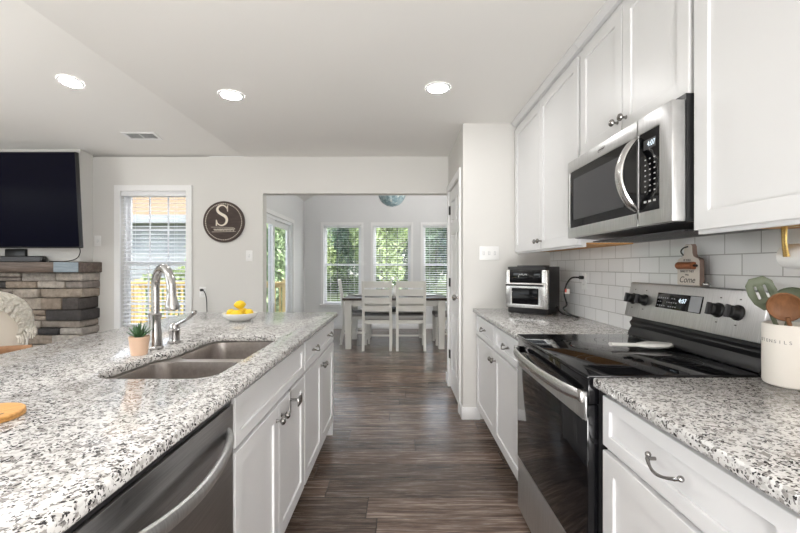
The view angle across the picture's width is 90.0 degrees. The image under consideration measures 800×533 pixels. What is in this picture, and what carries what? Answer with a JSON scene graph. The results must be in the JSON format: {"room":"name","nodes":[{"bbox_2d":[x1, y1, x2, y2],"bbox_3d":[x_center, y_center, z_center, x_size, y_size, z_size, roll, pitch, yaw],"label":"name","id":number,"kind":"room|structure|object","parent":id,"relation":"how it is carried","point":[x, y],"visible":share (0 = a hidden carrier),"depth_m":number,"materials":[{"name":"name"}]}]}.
{"room":"kitchen","nodes":[
{"label":"kitchen","id":0,"kind":"room"},
{"bbox_2d":[0,149,92,261],"bbox_3d":[-4.650,-0.630,4.213,2.700,1.160,0.175,0,0,0],"label":"wall","id":1,"kind":"structure","parent":0,"point":[85,158],"depth_m":4.16,"materials":[{"name":"white paint"}]},
{"bbox_2d":[0,152,82,247],"bbox_3d":[-3.982,-0.648,3.958,1.665,0.935,0.155,0,0,0],"label":"television","id":2,"kind":"object","parent":1,"relation":"attached to","point":[40,192],"visible":1,"depth_m":3.91,"materials":[{"name":"black plastic"}]},
{"bbox_2d":[49,248,80,261],"bbox_3d":[-3.379,-0.117,4.052,0.382,0.142,0.049,0,0,11],"label":"cable","id":3,"kind":"object","parent":2,"relation":"attached to","point":[79,248],"visible":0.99,"depth_m":4.05,"materials":[{"name":"black plastic"}]},
{"bbox_2d":[93,157,447,332],"bbox_3d":[-1.820,0.040,4.360,8.560,2.440,0.120,0,0,0],"label":"wall","id":4,"kind":"structure","parent":0,"point":[222,268],"depth_m":4.30,"materials":[{"name":"white paint"}]},
{"bbox_2d":[94,236,100,245],"bbox_3d":[-3.247,-0.275,4.292,0.070,0.114,0.016,0,0,0],"label":"light switch","id":5,"kind":"object","parent":4,"relation":"attached to","point":[97,239],"visible":1,"depth_m":4.29,"materials":[{"name":"white plastic"}]},
{"bbox_2d":[114,185,191,328],"bbox_3d":[-2.647,0.035,4.291,0.830,1.814,0.018,0,0,0],"label":"trim","id":6,"kind":"structure","parent":4,"relation":"attached to","point":[117,188],"depth_m":4.28,"materials":[{"name":"white paint"}]},
{"bbox_2d":[124,197,185,326],"bbox_3d":[-2.647,0.035,4.383,0.706,1.690,0.065,0,0,0],"label":"window","id":7,"kind":"structure","parent":4,"relation":"in","point":[127,207],"depth_m":4.37,"materials":[{"name":"white plastic"}]},
{"bbox_2d":[121,191,185,324],"bbox_3d":[-2.647,0.030,4.317,0.694,1.679,0.052,0,0,0],"label":"window blind","id":8,"kind":"object","parent":7,"relation":"attached to","point":[123,193],"visible":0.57,"depth_m":4.31,"materials":[{"name":"white plastic"}]},
{"bbox_2d":[199,287,205,296],"bbox_3d":[-2.120,0.275,4.296,0.070,0.114,0.008,0,0,0],"label":"wall outlet","id":9,"kind":"object","parent":4,"relation":"attached to","point":[201,293],"visible":0.93,"depth_m":4.29,"materials":[{"name":"white plastic"}]},
{"bbox_2d":[203,201,244,242],"bbox_3d":[-1.887,-0.478,4.286,0.442,0.442,0.027,0,0,0],"label":"letter sign","id":10,"kind":"object","parent":4,"relation":"attached to","point":[223,221],"visible":1,"depth_m":4.28,"materials":[{"name":"brown wood"}]},
{"bbox_2d":[246,250,251,260],"bbox_3d":[-1.620,-0.115,4.292,0.070,0.114,0.016,0,0,0],"label":"light switch","id":11,"kind":"object","parent":4,"relation":"attached to","point":[248,252],"visible":1,"depth_m":4.29,"materials":[{"name":"white plastic"}]},
{"bbox_2d":[267,195,303,311],"bbox_3d":[-2.000,-0.050,6.320,0.120,2.620,3.800,0,0,0],"label":"wall","id":12,"kind":"structure","parent":0,"point":[290,206],"depth_m":7.50,"materials":[{"name":"white paint"}]},
{"bbox_2d":[267,213,291,311],"bbox_3d":[-1.988,0.240,6.235,0.124,2.040,1.970,0,0,0],"label":"door","id":13,"kind":"structure","parent":12,"relation":"in","point":[272,221],"depth_m":6.45,"materials":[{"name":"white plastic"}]},
{"bbox_2d":[267,208,293,311],"bbox_3d":[-1.931,0.207,6.235,0.018,2.105,2.100,0,0,0],"label":"trim","id":14,"kind":"structure","parent":12,"relation":"attached to","point":[269,211],"depth_m":7.02,"materials":[{"name":"white paint"}]},
{"bbox_2d":[0,0,605,156],"bbox_3d":[-2.350,-1.794,0.660,7.500,1.228,7.520,0,0,0],"label":"ceiling","id":15,"kind":"structure","parent":0,"point":[315,78],"depth_m":2.52,"materials":[{"name":"white paint"}]},
{"bbox_2d":[56,75,84,88],"bbox_3d":[-2.480,-1.388,3.010,0.168,0.031,0.166,0,0,4],"label":"recessed light","id":16,"kind":"object","parent":15,"relation":"in","point":[69,81],"visible":1,"depth_m":3.00,"materials":[{"name":"white paint"}]},
{"bbox_2d":[120,132,162,139],"bbox_3d":[-2.490,-1.258,3.859,0.315,0.030,0.152,0,0,0],"label":"ceiling vent","id":17,"kind":"object","parent":15,"relation":"in","point":[131,135],"visible":1,"depth_m":3.84,"materials":[{"name":"white metal"}]},
{"bbox_2d":[218,90,243,100],"bbox_3d":[-1.160,-1.175,2.750,0.169,0.008,0.169,0,0,0],"label":"recessed light","id":18,"kind":"object","parent":15,"relation":"in","point":[233,95],"visible":1,"depth_m":2.74,"materials":[{"name":"white paint"}]},
{"bbox_2d":[425,82,450,93],"bbox_3d":[0.250,-1.175,2.640,0.169,0.008,0.169,0,0,0],"label":"recessed light","id":19,"kind":"object","parent":15,"relation":"in","point":[435,87],"visible":1,"depth_m":2.63,"materials":[{"name":"white paint"}]},
{"bbox_2d":[296,195,313,200],"bbox_3d":[0.200,-1.942,6.310,4.520,1.363,3.820,0,0,0],"label":"ceiling","id":20,"kind":"structure","parent":0,"point":[303,197],"depth_m":7.89,"materials":[{"name":"white paint"}]},
{"bbox_2d":[378,195,405,206],"bbox_3d":[-0.132,-1.663,6.600,0.456,1.351,0.456,0,0,0],"label":"pendant lamp","id":21,"kind":"object","parent":20,"relation":"hanging from","point":[388,200],"visible":0.45,"depth_m":6.47,"materials":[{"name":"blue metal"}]},
{"bbox_2d":[304,195,446,323],"bbox_3d":[0.200,-0.690,8.160,4.520,3.900,0.120,0,0,0],"label":"wall","id":22,"kind":"structure","parent":0,"point":[366,209],"depth_m":8.10,"materials":[{"name":"white paint"}]},
{"bbox_2d":[320,222,362,306],"bbox_3d":[-1.170,-0.040,8.076,0.894,1.704,0.048,0,0,0],"label":"trim","id":23,"kind":"structure","parent":22,"relation":"attached to","point":[322,304],"depth_m":8.08,"materials":[{"name":"white paint"}]},
{"bbox_2d":[324,227,360,303],"bbox_3d":[-1.170,-0.040,8.182,0.750,1.600,0.065,0,0,0],"label":"window","id":24,"kind":"structure","parent":22,"relation":"in","point":[325,228],"depth_m":8.16,"materials":[{"name":"white plastic"}]},
{"bbox_2d":[324,225,360,303],"bbox_3d":[-1.170,-0.044,8.117,0.738,1.589,0.052,0,0,0],"label":"window blind","id":25,"kind":"object","parent":24,"relation":"attached to","point":[324,225],"visible":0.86,"depth_m":8.10,"materials":[{"name":"white plastic"}]},
{"bbox_2d":[333,324,446,328],"bbox_3d":[0.200,1.210,8.093,4.280,0.100,0.014,0,0,0],"label":"baseboard","id":26,"kind":"structure","parent":22,"relation":"attached to","point":[335,326],"depth_m":8.09,"materials":[{"name":"white paint"}]},
{"bbox_2d":[371,222,412,306],"bbox_3d":[-0.163,-0.040,8.076,0.894,1.704,0.048,0,0,0],"label":"trim","id":27,"kind":"structure","parent":22,"relation":"attached to","point":[372,223],"depth_m":8.08,"materials":[{"name":"white paint"}]},
{"bbox_2d":[374,227,409,288],"bbox_3d":[-0.163,-0.040,8.182,0.750,1.600,0.065,0,0,0],"label":"window","id":28,"kind":"structure","parent":22,"relation":"in","point":[374,227],"depth_m":8.19,"materials":[{"name":"white plastic"}]},
{"bbox_2d":[374,225,409,283],"bbox_3d":[-0.163,-0.044,8.117,0.738,1.589,0.052,0,0,0],"label":"window blind","id":29,"kind":"object","parent":28,"relation":"attached to","point":[374,225],"visible":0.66,"depth_m":8.10,"materials":[{"name":"white plastic"}]},
{"bbox_2d":[421,222,446,306],"bbox_3d":[0.845,-0.040,8.076,0.894,1.704,0.048,0,0,0],"label":"trim","id":30,"kind":"structure","parent":22,"relation":"attached to","point":[422,223],"depth_m":8.08,"materials":[{"name":"white paint"}]},
{"bbox_2d":[423,227,446,301],"bbox_3d":[0.845,-0.040,8.182,0.750,1.600,0.065,0,0,0],"label":"window","id":31,"kind":"structure","parent":22,"relation":"in","point":[423,227],"depth_m":8.17,"materials":[{"name":"white plastic"}]},
{"bbox_2d":[423,225,446,303],"bbox_3d":[0.845,-0.044,8.117,0.738,1.589,0.052,0,0,0],"label":"window blind","id":32,"kind":"object","parent":31,"relation":"attached to","point":[423,225],"visible":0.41,"depth_m":8.11,"materials":[{"name":"white plastic"}]},
{"bbox_2d":[285,329,530,532],"bbox_3d":[-1.800,1.310,2.550,8.600,0.100,11.300,0,0,0],"label":"floor","id":33,"kind":"structure","parent":0,"point":[400,456],"depth_m":2.62,"materials":[{"name":"brown wood"}]},
{"bbox_2d":[0,310,28,345],"bbox_3d":[-3.345,0.737,2.897,0.815,1.048,0.940,0,0,44],"label":"armchair","id":34,"kind":"object","parent":33,"relation":"on","point":[8,326],"visible":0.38,"depth_m":2.87,"materials":[{"name":"beige fabric"}]},
{"bbox_2d":[0,292,36,343],"bbox_3d":[-2.861,0.374,2.949,0.258,0.382,0.259,0,0,44],"label":"throw blanket","id":35,"kind":"object","parent":34,"relation":"on","point":[19,310],"visible":0.99,"depth_m":2.90,"materials":[{"name":"beige fabric"}]},
{"bbox_2d":[0,345,32,353],"bbox_3d":[-1.700,0.810,1.620,0.430,0.903,0.545,0,0,0],"label":"bar stool","id":36,"kind":"object","parent":33,"relation":"on","point":[3,349],"visible":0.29,"depth_m":1.84,"materials":[{"name":"brown wood"}]},
{"bbox_2d":[0,262,101,346],"bbox_3d":[-4.595,0.608,4.141,2.790,1.305,0.316,0,0,0],"label":"fireplace","id":37,"kind":"object","parent":33,"relation":"on","point":[62,297],"visible":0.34,"depth_m":4.05,"materials":[{"name":"grey stone"}]},
{"bbox_2d":[5,249,27,255],"bbox_3d":[-3.945,-0.113,4.133,0.210,0.135,0.075,0,0,0],"label":"media box","id":38,"kind":"object","parent":37,"relation":"on","point":[8,252],"visible":0.51,"depth_m":4.09,"materials":[{"name":"black plastic"}]},
{"bbox_2d":[0,256,46,261],"bbox_3d":[-4.100,-0.075,4.052,1.000,0.060,0.066,0,0,0],"label":"soundbar","id":39,"kind":"object","parent":37,"relation":"on","point":[2,258],"visible":0.98,"depth_m":4.02,"materials":[{"name":"black plastic"}]},
{"bbox_2d":[0,257,39,260],"bbox_3d":[-4.100,-0.075,4.019,0.960,0.046,0.001,0,0,0],"label":"grille","id":40,"kind":"object","parent":39,"relation":"attached to","point":[1,258],"depth_m":4.02,"materials":[{"name":"grey"}]},
{"bbox_2d":[63,400,233,532],"bbox_3d":[-0.764,0.823,0.885,0.672,0.874,0.600,0,0,0],"label":"dishwasher","id":41,"kind":"object","parent":33,"relation":"on","point":[188,488],"visible":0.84,"depth_m":0.88,"materials":[{"name":"grey metal"}]},
{"bbox_2d":[230,343,303,532],"bbox_3d":[-0.786,0.818,1.635,0.658,0.884,0.880,0,0,0],"label":"base cabinet","id":42,"kind":"object","parent":33,"relation":"on","point":[268,447],"visible":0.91,"depth_m":1.53,"materials":[{"name":"white paint"}]},
{"bbox_2d":[287,389,301,412],"bbox_3d":[-0.480,0.608,1.800,0.067,0.104,0.070,0,0,0],"label":"towel hook","id":43,"kind":"object","parent":42,"relation":"attached to","point":[299,399],"visible":0.95,"depth_m":1.79,"materials":[{"name":"metal"}]},
{"bbox_2d":[301,320,333,484],"bbox_3d":[-0.786,0.818,2.533,0.658,0.884,0.905,0,0,0],"label":"base cabinet","id":44,"kind":"object","parent":33,"relation":"on","point":[318,349],"visible":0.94,"depth_m":2.42,"materials":[{"name":"white paint"}]},
{"bbox_2d":[0,312,337,532],"bbox_3d":[-1.025,0.360,1.515,1.110,0.030,3.030,0,0,0],"label":"countertop","id":45,"kind":"structure","parent":44,"relation":"on","point":[82,435],"depth_m":0.99,"materials":[{"name":"stone"}]},
{"bbox_2d":[0,409,26,423],"bbox_3d":[-0.938,0.341,0.905,0.136,0.008,0.136,0,0,0],"label":"wooden coaster","id":46,"kind":"object","parent":45,"relation":"on","point":[25,410],"visible":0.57,"depth_m":0.90,"materials":[{"name":"brown wood"}]},
{"bbox_2d":[0,402,25,419],"bbox_3d":[-0.935,0.333,0.901,0.136,0.008,0.136,0,0,44],"label":"wooden coaster","id":47,"kind":"object","parent":46,"relation":"on","point":[7,410],"visible":1,"depth_m":0.92,"materials":[{"name":"brown wood"}]},
{"bbox_2d":[127,322,151,355],"bbox_3d":[-1.017,0.280,1.566,0.079,0.131,0.073,0,0,-18],"label":"potted succulent","id":48,"kind":"object","parent":45,"relation":"on","point":[139,341],"visible":1,"depth_m":1.55,"materials":[{"name":"beige ceramic"}]},
{"bbox_2d":[128,335,149,355],"bbox_3d":[-1.020,0.309,1.565,0.073,0.072,0.073,0,0,0],"label":"pot","id":49,"kind":"object","parent":48,"relation":"attached to","point":[138,344],"depth_m":1.54,"materials":[{"name":"beige ceramic"}]},
{"bbox_2d":[148,264,196,349],"bbox_3d":[-0.947,0.167,1.684,0.308,0.355,0.181,0,0,38],"label":"faucet","id":50,"kind":"object","parent":45,"relation":"on","point":[156,342],"visible":0.98,"depth_m":1.66,"materials":[{"name":"silver metal"}]},
{"bbox_2d":[107,341,273,378],"bbox_3d":[-0.777,0.480,1.617,0.425,0.208,0.805,0,0,0],"label":"sink","id":51,"kind":"object","parent":45,"relation":"in","point":[211,359],"visible":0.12,"depth_m":1.57,"materials":[{"name":"metal"}]},
{"bbox_2d":[222,311,257,321],"bbox_3d":[-1.020,0.319,2.550,0.216,0.052,0.216,0,0,0],"label":"fruit bowl","id":52,"kind":"object","parent":45,"relation":"on","point":[238,317],"visible":0.86,"depth_m":2.48,"materials":[{"name":"white ceramic"}]},
{"bbox_2d":[230,310,241,314],"bbox_3d":[-1.020,0.297,2.493,0.062,0.055,0.061,0,0,43],"label":"lemon","id":53,"kind":"object","parent":52,"relation":"in","point":[234,312],"visible":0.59,"depth_m":2.48,"materials":[{"name":"yellow food"}]},
{"bbox_3d":[-1.020,0.299,2.550,0.055,0.055,0.055,0,0,0],"label":"lemon","id":54,"kind":"object","parent":52,"relation":"in","visible":0},
{"bbox_2d":[234,300,245,308],"bbox_3d":[-1.021,0.243,2.550,0.062,0.055,0.061,0,0,3],"label":"lemon","id":55,"kind":"object","parent":54,"relation":"on","point":[239,304],"visible":1,"depth_m":2.53,"materials":[{"name":"yellow food"}]},
{"bbox_2d":[327,341,332,434],"bbox_3d":[-0.828,0.818,1.510,0.649,0.884,2.980,0,0,0],"label":"cladding","id":56,"kind":"object","parent":33,"relation":"on","point":[330,432],"visible":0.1,"depth_m":2.99,"materials":[{"name":"white paint"}]},
{"bbox_2d":[338,279,369,344],"bbox_3d":[-0.771,0.740,6.682,0.539,1.040,0.452,0,0,-8],"label":"dining chair","id":57,"kind":"object","parent":33,"relation":"on","point":[356,314],"visible":0.68,"depth_m":6.48,"materials":[{"name":"grey wood"}]},
{"bbox_2d":[352,310,369,315],"bbox_3d":[-0.710,0.778,6.691,0.415,0.066,0.430,0,0,-8],"label":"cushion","id":58,"kind":"object","parent":57,"relation":"on","point":[354,312],"depth_m":6.49,"materials":[{"name":"grey fabric"}]},
{"bbox_2d":[362,281,392,350],"bbox_3d":[-0.345,0.740,6.181,0.452,1.040,0.539,0,0,0],"label":"dining chair","id":59,"kind":"object","parent":33,"relation":"on","point":[367,318],"visible":1,"depth_m":5.97,"materials":[{"name":"grey wood"}]},
{"bbox_2d":[365,313,388,319],"bbox_3d":[-0.345,0.778,6.242,0.430,0.066,0.415,0,0,0],"label":"cushion","id":60,"kind":"object","parent":59,"relation":"on","point":[368,316],"depth_m":6.04,"materials":[{"name":"grey fabric"}]},
{"bbox_2d":[342,294,446,348],"bbox_3d":[-0.077,0.870,6.550,1.595,0.780,1.000,0,0,0],"label":"dining table","id":61,"kind":"object","parent":33,"relation":"on","point":[351,303],"visible":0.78,"depth_m":6.09,"materials":[{"name":"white wood"}]},
{"bbox_2d":[390,276,398,295],"bbox_3d":[-0.092,0.317,6.564,0.147,0.326,0.122,0,0,-21],"label":"flower vase","id":62,"kind":"object","parent":61,"relation":"on","point":[391,278],"visible":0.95,"depth_m":6.53,"materials":[{"name":"white ceramic"}]},
{"bbox_2d":[370,307,422,337],"bbox_3d":[-0.090,0.998,7.180,1.100,0.525,0.340,0,0,0],"label":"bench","id":63,"kind":"object","parent":33,"relation":"on","point":[393,308],"visible":0.18,"depth_m":7.03,"materials":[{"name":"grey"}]},
{"bbox_2d":[396,281,425,350],"bbox_3d":[0.165,0.740,6.181,0.452,1.040,0.539,0,0,0],"label":"dining chair","id":64,"kind":"object","parent":33,"relation":"on","point":[401,318],"visible":1,"depth_m":5.97,"materials":[{"name":"grey wood"}]},
{"bbox_2d":[399,313,422,319],"bbox_3d":[0.165,0.778,6.242,0.430,0.066,0.415,0,0,0],"label":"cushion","id":65,"kind":"object","parent":64,"relation":"on","point":[402,316],"depth_m":6.04,"materials":[{"name":"grey fabric"}]},
{"bbox_2d":[432,310,446,345],"bbox_3d":[0.820,0.740,6.594,0.539,1.040,0.452,0,0,-2],"label":"dining chair","id":66,"kind":"object","parent":33,"relation":"on","point":[434,312],"visible":0.25,"depth_m":6.40,"materials":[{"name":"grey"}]},
{"bbox_2d":[432,310,446,316],"bbox_3d":[0.758,0.778,6.592,0.415,0.066,0.430,0,0,-2],"label":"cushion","id":67,"kind":"object","parent":66,"relation":"on","point":[435,312],"depth_m":6.48,"materials":[{"name":"grey fabric"}]},
{"bbox_2d":[476,315,518,480],"bbox_3d":[0.913,0.818,2.652,0.653,0.884,1.265,0,0,0],"label":"base cabinet","id":68,"kind":"object","parent":33,"relation":"on","point":[496,362],"visible":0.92,"depth_m":2.58,"materials":[{"name":"white paint"}]},
{"bbox_2d":[473,308,634,338],"bbox_3d":[0.920,0.360,2.655,0.641,0.030,1.287,0,0,0],"label":"countertop","id":69,"kind":"structure","parent":68,"relation":"on","point":[514,323],"depth_m":2.42,"materials":[{"name":"stone"}]},
{"bbox_2d":[506,265,559,314],"bbox_3d":[0.986,0.168,2.983,0.314,0.353,0.330,0,0,40],"label":"air fryer oven","id":70,"kind":"object","parent":69,"relation":"on","point":[531,289],"visible":0.99,"depth_m":2.89,"materials":[{"name":"silver plastic"}]},
{"bbox_2d":[555,276,583,317],"bbox_3d":[1.148,0.205,2.755,0.104,0.285,0.211,0,0,-26],"label":"power cord","id":71,"kind":"object","parent":69,"relation":"on","point":[566,291],"visible":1,"depth_m":2.71,"materials":[{"name":"black plastic"}]},
{"bbox_2d":[513,282,793,532],"bbox_3d":[0.880,0.668,1.630,0.711,1.183,0.762,0,0,0],"label":"range","id":72,"kind":"object","parent":33,"relation":"on","point":[714,332],"visible":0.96,"depth_m":1.49,"materials":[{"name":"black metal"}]},
{"bbox_2d":[517,334,760,379],"bbox_3d":[0.858,0.347,1.630,0.545,0.016,0.762,0,0,0],"label":"cooktop","id":73,"kind":"object","parent":72,"relation":"in","point":[585,356],"depth_m":1.46,"materials":[{"name":"black glass"}]},
{"bbox_2d":[608,341,673,348],"bbox_3d":[0.996,0.325,1.654,0.268,0.028,0.088,0,0,0],"label":"spoon rest","id":74,"kind":"object","parent":72,"relation":"on","point":[646,344],"visible":1,"depth_m":1.63,"materials":[{"name":"white ceramic"}]},
{"bbox_2d":[675,244,703,285],"bbox_3d":[1.183,-0.008,1.644,0.045,0.168,0.126,0,0,0],"label":"kitchen sign","id":75,"kind":"object","parent":72,"relation":"on","point":[690,268],"visible":1,"depth_m":1.62,"materials":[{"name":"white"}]},
{"bbox_2d":[603,395,799,532],"bbox_3d":[0.913,0.818,0.931,0.653,0.884,0.622,0,0,0],"label":"base cabinet","id":76,"kind":"object","parent":33,"relation":"on","point":[654,481],"visible":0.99,"depth_m":0.94,"materials":[{"name":"white paint"}]},
{"bbox_3d":[0.914,0.818,0.296,0.653,0.884,0.632,0,0,0],"label":"base cabinet","id":77,"kind":"object","parent":33,"relation":"on","visible":0},
{"bbox_2d":[593,378,799,513],"bbox_3d":[0.920,0.360,0.599,0.641,0.030,1.297,0,0,0],"label":"countertop","id":78,"kind":"structure","parent":77,"relation":"on","point":[750,427],"depth_m":0.91,"materials":[{"name":"stone"}]},
{"bbox_2d":[761,321,799,389],"bbox_3d":[1.138,0.256,1.162,0.133,0.178,0.132,0,0,0],"label":"utensil crock","id":79,"kind":"object","parent":78,"relation":"on","point":[780,344],"visible":0.97,"depth_m":1.13,"materials":[{"name":"white ceramic"}]},
{"bbox_2d":[745,276,778,324],"bbox_3d":[1.107,0.178,1.187,0.129,0.299,0.015,0,0,25],"label":"slotted turner","id":80,"kind":"object","parent":79,"relation":"in","point":[758,282],"visible":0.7,"depth_m":1.20,"materials":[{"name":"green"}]},
{"bbox_2d":[766,293,799,325],"bbox_3d":[1.104,0.200,1.122,0.108,0.254,0.060,0,0,0],"label":"wooden spoon","id":81,"kind":"object","parent":79,"relation":"in","point":[781,306],"visible":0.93,"depth_m":1.13,"materials":[{"name":"brown wood"}]},
{"bbox_2d":[778,287,799,325],"bbox_3d":[1.169,0.195,1.210,0.116,0.264,0.055,0,0,7],"label":"serving spoon","id":82,"kind":"object","parent":79,"relation":"in","point":[792,290],"visible":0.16,"depth_m":1.22,"materials":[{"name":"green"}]},
{"bbox_2d":[448,129,460,386],"bbox_3d":[0.570,0.040,3.910,0.100,2.440,1.020,0,0,0],"label":"wall","id":83,"kind":"structure","parent":0,"point":[454,158],"depth_m":3.96,"materials":[{"name":"white paint"}]},
{"bbox_2d":[449,182,457,401],"bbox_3d":[0.515,0.236,3.838,0.113,2.024,0.729,0,0,0],"label":"door","id":84,"kind":"structure","parent":83,"relation":"in","point":[453,208],"depth_m":3.88,"materials":[{"name":"white paint"}]},
{"bbox_2d":[447,167,460,413],"bbox_3d":[0.511,0.207,3.835,0.018,2.105,0.860,0,0,0],"label":"trim","id":85,"kind":"structure","parent":83,"relation":"attached to","point":[457,176],"depth_m":3.43,"materials":[{"name":"white paint"}]},
{"bbox_2d":[446,372,479,419],"bbox_3d":[0.583,1.210,3.853,0.154,0.100,1.134,0,0,0],"label":"baseboard","id":86,"kind":"structure","parent":83,"relation":"attached to","point":[466,413],"depth_m":3.29,"materials":[{"name":"white paint"}]},
{"bbox_2d":[461,123,550,418],"bbox_3d":[0.885,0.040,3.350,0.730,2.440,0.100,0,0,0],"label":"wall","id":87,"kind":"structure","parent":0,"point":[487,149],"depth_m":3.30,"materials":[{"name":"white paint"}]},
{"bbox_2d":[479,246,498,259],"bbox_3d":[0.735,-0.110,3.292,0.162,0.114,0.016,0,0,0],"label":"light switch","id":88,"kind":"object","parent":87,"relation":"attached to","point":[485,252],"visible":1,"depth_m":3.29,"materials":[{"name":"white plastic"}]},
{"bbox_3d":[1.310,0.040,0.660,0.120,2.440,7.520,0,0,0],"label":"wall","id":89,"kind":"structure","parent":0,"visible":0},
{"bbox_2d":[511,43,632,253],"bbox_3d":[1.071,-0.641,2.694,0.339,1.076,1.180,0,0,0],"label":"upper cabinet","id":90,"kind":"object","parent":89,"relation":"attached to","point":[547,133],"visible":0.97,"depth_m":2.54,"materials":[{"name":"white paint"}]},
{"bbox_2d":[582,273,586,289],"bbox_3d":[1.238,0.098,2.690,0.008,0.114,0.070,0,0,0],"label":"wall outlet","id":91,"kind":"object","parent":89,"relation":"attached to","point":[584,281],"visible":0.96,"depth_m":2.68,"materials":[{"name":"white plastic"}]},
{"bbox_2d":[574,0,693,155],"bbox_3d":[1.071,-0.866,1.694,0.339,0.626,0.811,0,0,0],"label":"upper cabinet","id":92,"kind":"object","parent":89,"relation":"attached to","point":[637,56],"visible":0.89,"depth_m":1.64,"materials":[{"name":"white paint"}]},
{"bbox_2d":[568,93,766,242],"bbox_3d":[1.023,-0.340,1.692,0.436,0.441,0.805,0,0,0],"label":"microwave","id":93,"kind":"object","parent":92,"relation":"attached to","point":[636,185],"visible":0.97,"depth_m":1.47,"materials":[{"name":"silver metal"}]},
{"bbox_2d":[551,228,799,329],"bbox_3d":[1.246,0.160,0.950,0.008,0.600,4.700,0,0,0],"label":"backsplash","id":94,"kind":"structure","parent":89,"relation":"attached to","point":[730,259],"depth_m":1.96,"materials":[{"name":"tile"}]},
{"bbox_2d":[694,0,799,233],"bbox_3d":[1.071,-0.641,0.793,0.339,1.076,0.984,0,0,0],"label":"upper cabinet","id":95,"kind":"object","parent":89,"relation":"attached to","point":[747,52],"visible":0.96,"depth_m":1.10,"materials":[{"name":"white paint"}]},
{"bbox_2d":[776,225,799,268],"bbox_3d":[1.125,-0.056,1.046,0.111,0.125,0.278,0,0,0],"label":"paper towel holder","id":96,"kind":"object","parent":95,"relation":"attached to","point":[788,255],"visible":0.82,"depth_m":1.14,"materials":[{"name":"gold metal"}]},
{"label":"outside","id":97,"kind":"structure","parent":0,"visible":0},
{"bbox_2d":[267,275,445,307],"bbox_3d":[0.000,2.110,41.000,140.000,0.200,98.000,0,0,0],"label":"lawn","id":98,"kind":"structure","parent":97,"point":[330,295],"depth_m":29.78,"materials":[{"name":"green plant"}]},
{"bbox_2d":[131,198,185,317],"bbox_3d":[-12.750,-1.165,17.490,11.500,6.350,6.420,0,0,0],"label":"house","id":99,"kind":"structure","parent":98,"relation":"on","point":[138,210],"depth_m":14.97,"materials":[{"name":"grey"}]},
{"bbox_2d":[141,264,184,317],"bbox_3d":[-7.897,0.979,13.566,1.199,2.174,1.835,0,0,25],"label":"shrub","id":100,"kind":"object","parent":98,"relation":"on","point":[181,267],"visible":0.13,"depth_m":13.55,"materials":[{"name":"green plant"}]},
{"bbox_2d":[184,224,284,311],"bbox_3d":[-4.720,-0.558,12.552,3.356,5.242,3.806,0,0,-16],"label":"tree","id":101,"kind":"object","parent":98,"relation":"on","point":[279,233],"visible":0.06,"depth_m":11.53,"materials":[{"name":"green plant"}]},
{"bbox_2d":[276,228,336,264],"bbox_3d":[-4.929,-0.889,17.243,3.520,5.903,4.290,0,0,29],"label":"tree","id":102,"kind":"object","parent":98,"relation":"on","point":[328,229],"visible":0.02,"depth_m":17.81,"materials":[{"name":"green plant"}]},
{"bbox_2d":[327,229,335,278],"bbox_3d":[-4.758,-0.536,21.356,2.897,5.280,2.368,0,0,41],"label":"tree","id":103,"kind":"object","parent":98,"relation":"on","point":[329,253],"visible":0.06,"depth_m":21.16,"materials":[{"name":"green plant"}]},
{"bbox_2d":[327,228,336,282],"bbox_3d":[-7.878,-2.870,25.755,7.232,9.960,6.377,0,0,0],"label":"tree","id":104,"kind":"object","parent":98,"relation":"on","point":[335,272],"visible":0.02,"depth_m":27.33,"materials":[{"name":"green plant"}]},
{"bbox_2d":[327,254,358,293],"bbox_3d":[-5.905,0.472,29.803,6.191,3.250,1.311,0,0,-3],"label":"bush","id":105,"kind":"object","parent":98,"relation":"on","point":[351,277],"visible":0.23,"depth_m":29.80,"materials":[{"name":"green plant"}]},
{"bbox_2d":[329,228,357,275],"bbox_3d":[-5.580,-5.014,41.883,7.174,14.300,8.330,0,0,27],"label":"tree","id":106,"kind":"object","parent":98,"relation":"on","point":[340,237],"visible":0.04,"depth_m":39.22,"materials":[{"name":"green plant"}]},
{"bbox_2d":[349,228,407,288],"bbox_3d":[-0.822,-0.819,18.726,3.219,5.867,2.632,0,0,-25],"label":"tree","id":107,"kind":"object","parent":98,"relation":"on","point":[354,240],"visible":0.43,"depth_m":18.33,"materials":[{"name":"green plant"}]},
{"bbox_2d":[342,228,440,278],"bbox_3d":[-0.981,-2.513,25.397,5.491,9.208,6.692,0,0,-28],"label":"tree","id":108,"kind":"object","parent":98,"relation":"on","point":[427,234],"visible":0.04,"depth_m":24.69,"materials":[{"name":"green plant"}]},
{"bbox_2d":[357,258,436,291],"bbox_3d":[-0.205,0.570,29.803,6.191,3.042,1.311,0,0,-3],"label":"bush","id":109,"kind":"object","parent":98,"relation":"on","point":[405,278],"visible":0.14,"depth_m":29.80,"materials":[{"name":"green plant"}]},
{"bbox_2d":[425,228,445,280],"bbox_3d":[6.458,-3.897,38.648,7.719,12.056,8.755,0,0,-25],"label":"tree","id":110,"kind":"object","parent":98,"relation":"on","point":[434,253],"visible":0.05,"depth_m":39.34,"materials":[{"name":"green plant"}]},
{"bbox_2d":[436,228,445,271],"bbox_3d":[5.701,-3.551,25.670,6.594,11.321,5.680,0,0,-6],"label":"tree","id":111,"kind":"object","parent":98,"relation":"on","point":[441,234],"visible":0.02,"depth_m":26.14,"materials":[{"name":"green plant"}]},
{"bbox_3d":[-4.785,1.650,6.620,5.430,0.720,4.360,0,0,0],"label":"deck","id":112,"kind":"object","parent":98,"relation":"on","visible":0},
{"bbox_2d":[131,279,284,322],"bbox_3d":[-4.900,0.785,8.700,4.900,1.010,0.140,0,0,0],"label":"deck railing","id":113,"kind":"object","parent":112,"relation":"on","point":[279,285],"visible":0.15,"depth_m":8.65,"materials":[{"name":"brown wood"}]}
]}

